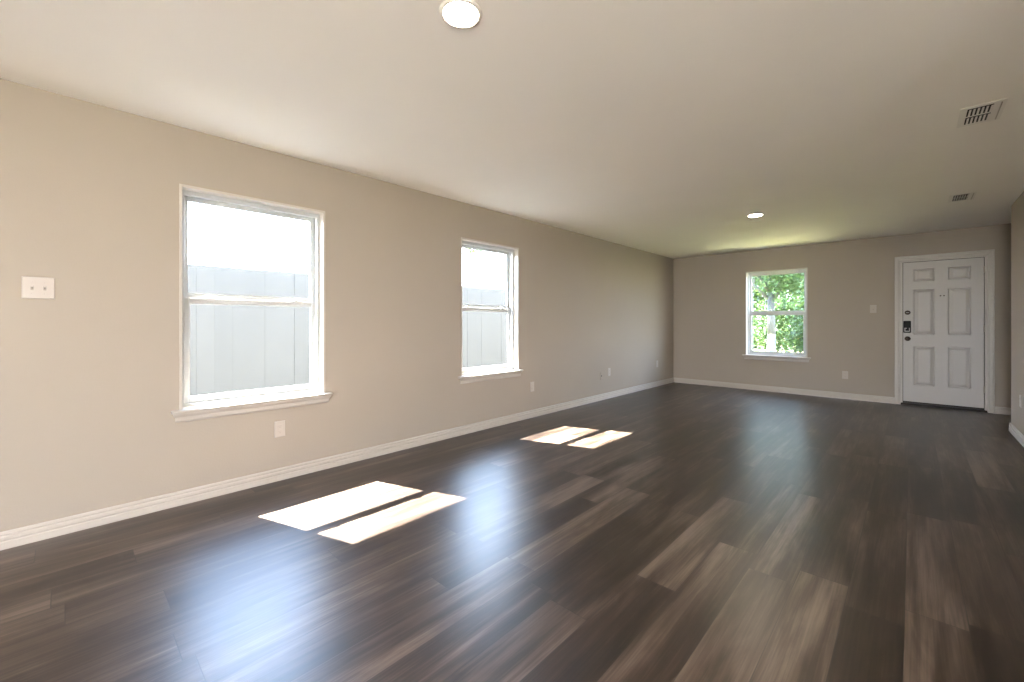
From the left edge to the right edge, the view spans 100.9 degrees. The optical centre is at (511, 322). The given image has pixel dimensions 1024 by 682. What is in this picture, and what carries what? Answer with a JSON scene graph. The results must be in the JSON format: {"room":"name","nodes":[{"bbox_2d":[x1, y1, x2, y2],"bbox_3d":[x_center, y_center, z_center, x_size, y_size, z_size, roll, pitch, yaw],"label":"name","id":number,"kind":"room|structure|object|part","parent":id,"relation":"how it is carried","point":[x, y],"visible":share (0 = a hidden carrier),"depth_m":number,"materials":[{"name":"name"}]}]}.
{"room":"empty living room","nodes":[
{"label":"empty living room","id":0,"kind":"room"},
{"bbox_2d":[0,78,672,531],"bbox_3d":[-1.221,-0.045,3.818,0.160,2.440,12.990,0,0,43],"label":"wall","id":1,"kind":"structure","parent":0,"point":[89,192],"depth_m":2.79,"materials":[{"name":"beige paint"}]},
{"bbox_2d":[22,276,54,298],"bbox_3d":[-2.553,-0.187,2.280,0.017,0.118,0.120,0,0,43],"label":"light switch","id":2,"kind":"object","parent":1,"relation":"attached to","point":[32,287],"visible":1,"depth_m":2.28,"materials":[{"name":"white plastic"}]},
{"bbox_2d":[171,184,332,422],"bbox_3d":[-1.865,-0.126,3.104,0.200,1.538,1.017,0,0,43],"label":"window","id":3,"kind":"structure","parent":1,"relation":"in","point":[222,404],"depth_m":3.07,"materials":[{"name":"white paint"}]},
{"bbox_3d":[-1.927,-0.496,3.162,0.025,0.725,0.871,0,0,43],"label":"sash","id":4,"kind":"part","parent":3,"relation":"part of","materials":[{"name":"white plastic"}]},
{"bbox_3d":[-1.905,0.188,3.141,0.025,0.707,0.861,0,0,43],"label":"sash","id":5,"kind":"part","parent":3,"relation":"part of","materials":[{"name":"white plastic"}]},
{"bbox_2d":[274,420,284,437],"bbox_3d":[-1.731,0.794,3.155,0.008,0.118,0.074,0,0,43],"label":"wall outlet","id":6,"kind":"object","parent":1,"relation":"attached to","point":[279,426],"visible":1,"depth_m":3.15,"materials":[{"name":"white plastic"}]},
{"bbox_2d":[0,378,673,550],"bbox_3d":[-1.157,1.130,3.757,0.016,0.090,12.670,0,0,43],"label":"baseboard","id":7,"kind":"structure","parent":1,"relation":"attached to","point":[16,537],"depth_m":2.98,"materials":[{"name":"white paint"}]},
{"bbox_2d":[458,237,523,383],"bbox_3d":[-0.269,-0.126,4.792,0.200,1.538,0.979,0,0,43],"label":"window","id":8,"kind":"structure","parent":1,"relation":"in","point":[483,373],"depth_m":5.04,"materials":[{"name":"white paint"}]},
{"bbox_3d":[-0.330,-0.496,4.851,0.025,0.725,0.833,0,0,43],"label":"sash","id":9,"kind":"part","parent":8,"relation":"part of","materials":[{"name":"white plastic"}]},
{"bbox_3d":[-0.308,0.188,4.830,0.025,0.707,0.823,0,0,43],"label":"sash","id":10,"kind":"part","parent":8,"relation":"part of","materials":[{"name":"white plastic"}]},
{"bbox_2d":[530,382,533,391],"bbox_3d":[0.252,0.797,5.253,0.008,0.118,0.074,0,0,43],"label":"wall outlet","id":11,"kind":"object","parent":1,"relation":"attached to","point":[531,383],"visible":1,"depth_m":5.24,"materials":[{"name":"white plastic"}]},
{"bbox_2d":[0,382,1023,681],"bbox_3d":[1.380,1.235,1.358,7.320,0.120,12.990,0,0,43],"label":"floor","id":12,"kind":"structure","parent":0,"point":[674,531],"depth_m":2.04,"materials":[{"name":"wood"}]},
{"bbox_2d":[0,0,1023,258],"bbox_3d":[1.380,-1.325,1.358,7.320,0.120,12.990,0,0,43],"label":"ceiling","id":13,"kind":"structure","parent":0,"point":[658,127],"depth_m":2.39,"materials":[{"name":"paint"}]},
{"bbox_2d":[439,0,481,28],"bbox_3d":[-0.209,-1.261,1.729,0.176,0.008,0.176,0,0,43],"label":"recessed light","id":14,"kind":"object","parent":13,"relation":"in","point":[461,14],"visible":1,"depth_m":1.72,"materials":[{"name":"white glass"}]},
{"bbox_2d":[747,213,763,216],"bbox_3d":[2.860,-1.261,4.975,0.176,0.008,0.176,0,0,43],"label":"recessed light","id":15,"kind":"object","parent":13,"relation":"in","point":[754,214],"visible":1,"depth_m":4.97,"materials":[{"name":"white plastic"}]},
{"bbox_2d":[948,192,976,202],"bbox_3d":[4.539,-1.261,4.269,0.184,0.008,0.336,0,0,43],"label":"ceiling vent","id":16,"kind":"object","parent":13,"relation":"in","point":[966,196],"visible":1,"depth_m":4.27,"materials":[{"name":"white metal"}]},
{"bbox_2d":[957,98,1007,127],"bbox_3d":[2.841,-1.261,2.564,0.184,0.008,0.336,0,0,43],"label":"ceiling vent","id":17,"kind":"object","parent":13,"relation":"in","point":[990,111],"visible":1,"depth_m":2.55,"materials":[{"name":"white metal"}]},
{"bbox_2d":[754,335,802,352],"bbox_3d":[6.195,1.385,7.905,85.000,0.100,100.000,0,0,43],"label":"ground","id":18,"kind":"structure","parent":0,"point":[759,335],"depth_m":20.99,"materials":[{"name":"white"}]},
{"bbox_2d":[188,264,506,395],"bbox_3d":[-0.029,0.388,7.355,0.110,1.895,16.728,0,0,43],"label":"fence","id":19,"kind":"object","parent":18,"relation":"on","point":[233,348],"visible":0.09,"depth_m":4.49,"materials":[{"name":"white wood"}]},
{"bbox_3d":[-3.272,0.372,3.887,0.054,1.865,2.384,0,0,43],"label":"board panel","id":20,"kind":"part","parent":19,"relation":"part of","materials":[{"name":"white wood"}]},
{"bbox_3d":[-1.634,0.372,5.619,0.055,1.865,2.384,0,0,43],"label":"board panel","id":21,"kind":"part","parent":19,"relation":"part of","materials":[{"name":"white wood"}]},
{"bbox_3d":[0.004,0.372,7.351,0.055,1.865,2.384,0,0,43],"label":"board panel","id":22,"kind":"part","parent":19,"relation":"part of","materials":[{"name":"white wood"}]},
{"bbox_2d":[463,248,482,256],"bbox_3d":[-2.303,-2.103,10.762,3.649,7.090,3.748,0,0,8],"label":"tree","id":23,"kind":"object","parent":18,"relation":"on","point":[467,249],"visible":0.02,"depth_m":10.74,"materials":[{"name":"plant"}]},
{"bbox_2d":[752,276,763,350],"bbox_3d":[8.042,-2.384,15.612,5.059,7.642,2.203,0,0,41],"label":"tree","id":24,"kind":"object","parent":18,"relation":"on","point":[753,279],"visible":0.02,"depth_m":15.09,"materials":[{"name":"green plant"}]},
{"bbox_2d":[752,273,803,351],"bbox_3d":[7.423,-2.359,12.075,3.905,7.595,2.326,0,0,27],"label":"tree","id":25,"kind":"object","parent":18,"relation":"on","point":[784,281],"visible":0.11,"depth_m":11.98,"materials":[{"name":"green plant"}]},
{"bbox_2d":[753,291,802,352],"bbox_3d":[11.199,-0.159,17.329,1.718,3.162,3.725,0,0,-36],"label":"shrub","id":26,"kind":"object","parent":18,"relation":"on","point":[778,324],"visible":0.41,"depth_m":17.41,"materials":[{"name":"green plant"}]},
{"bbox_2d":[753,273,803,349],"bbox_3d":[13.609,-1.449,20.884,13.749,6.052,2.616,0,0,43],"label":"tree","id":27,"kind":"object","parent":18,"relation":"on","point":[756,295],"visible":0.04,"depth_m":21.29,"materials":[{"name":"green plant"}]},
{"bbox_2d":[777,295,803,352],"bbox_3d":[9.202,0.087,12.924,2.254,2.628,1.323,0,0,43],"label":"shrub","id":28,"kind":"object","parent":18,"relation":"on","point":[797,335],"visible":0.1,"depth_m":13.18,"materials":[{"name":"green plant"}]},
{"bbox_2d":[673,223,1010,407],"bbox_3d":[5.788,-0.045,6.019,7.000,2.440,0.160,0,0,43],"label":"wall","id":29,"kind":"structure","parent":0,"point":[847,277],"depth_m":6.66,"materials":[{"name":"beige paint"}]},
{"bbox_2d":[742,267,810,361],"bbox_3d":[4.498,-0.126,7.209,0.994,1.538,0.200,0,0,43],"label":"window","id":30,"kind":"structure","parent":29,"relation":"in","point":[749,354],"depth_m":7.24,"materials":[{"name":"white paint"}]},
{"bbox_3d":[4.556,-0.496,7.270,0.848,0.725,0.025,0,0,43],"label":"sash","id":31,"kind":"part","parent":30,"relation":"part of","materials":[{"name":"white plastic"}]},
{"bbox_3d":[4.535,0.188,7.248,0.838,0.707,0.025,0,0,43],"label":"sash","id":32,"kind":"part","parent":30,"relation":"part of","materials":[{"name":"white plastic"}]},
{"bbox_2d":[674,378,1010,414],"bbox_3d":[5.224,1.130,6.431,5.586,0.090,0.016,0,0,43],"label":"baseboard","id":33,"kind":"structure","parent":29,"relation":"attached to","point":[998,410],"depth_m":6.88,"materials":[{"name":"white paint"}]},
{"bbox_2d":[842,371,847,378],"bbox_3d":[5.135,0.808,6.521,0.074,0.118,0.008,0,0,43],"label":"wall outlet","id":34,"kind":"object","parent":29,"relation":"attached to","point":[844,373],"visible":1,"depth_m":6.52,"materials":[{"name":"white plastic"}]},
{"bbox_2d":[870,305,875,312],"bbox_3d":[5.371,-0.203,6.291,0.074,0.118,0.017,0,0,43],"label":"light switch","id":35,"kind":"object","parent":29,"relation":"attached to","point":[872,307],"visible":1,"depth_m":6.29,"materials":[{"name":"white plastic"}]},
{"bbox_2d":[895,249,994,413],"bbox_3d":[5.938,0.114,5.846,0.959,2.122,0.196,0,0,43],"label":"door","id":36,"kind":"structure","parent":29,"relation":"in","point":[945,302],"depth_m":5.80,"materials":[{"name":"white paint"}]},
{"bbox_2d":[1011,191,1023,434],"bbox_3d":[3.579,-0.045,2.562,0.120,2.440,5.440,0,0,43],"label":"wall","id":37,"kind":"structure","parent":0,"point":[1017,208],"depth_m":4.30,"materials":[{"name":"beige paint"}]},
{"bbox_2d":[1009,423,1023,446],"bbox_3d":[3.583,1.130,2.568,0.150,0.090,5.456,0,0,43],"label":"baseboard","id":38,"kind":"structure","parent":37,"relation":"attached to","point":[1013,430],"depth_m":4.26,"materials":[{"name":"white paint"}]},
{"bbox_2d":[1019,395,1021,407],"bbox_3d":[5.016,0.775,4.175,0.008,0.118,0.074,0,0,43],"label":"wall outlet","id":39,"kind":"object","parent":37,"relation":"attached to","point":[1020,396],"visible":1,"depth_m":4.16,"materials":[{"name":"white plastic"}]}
]}

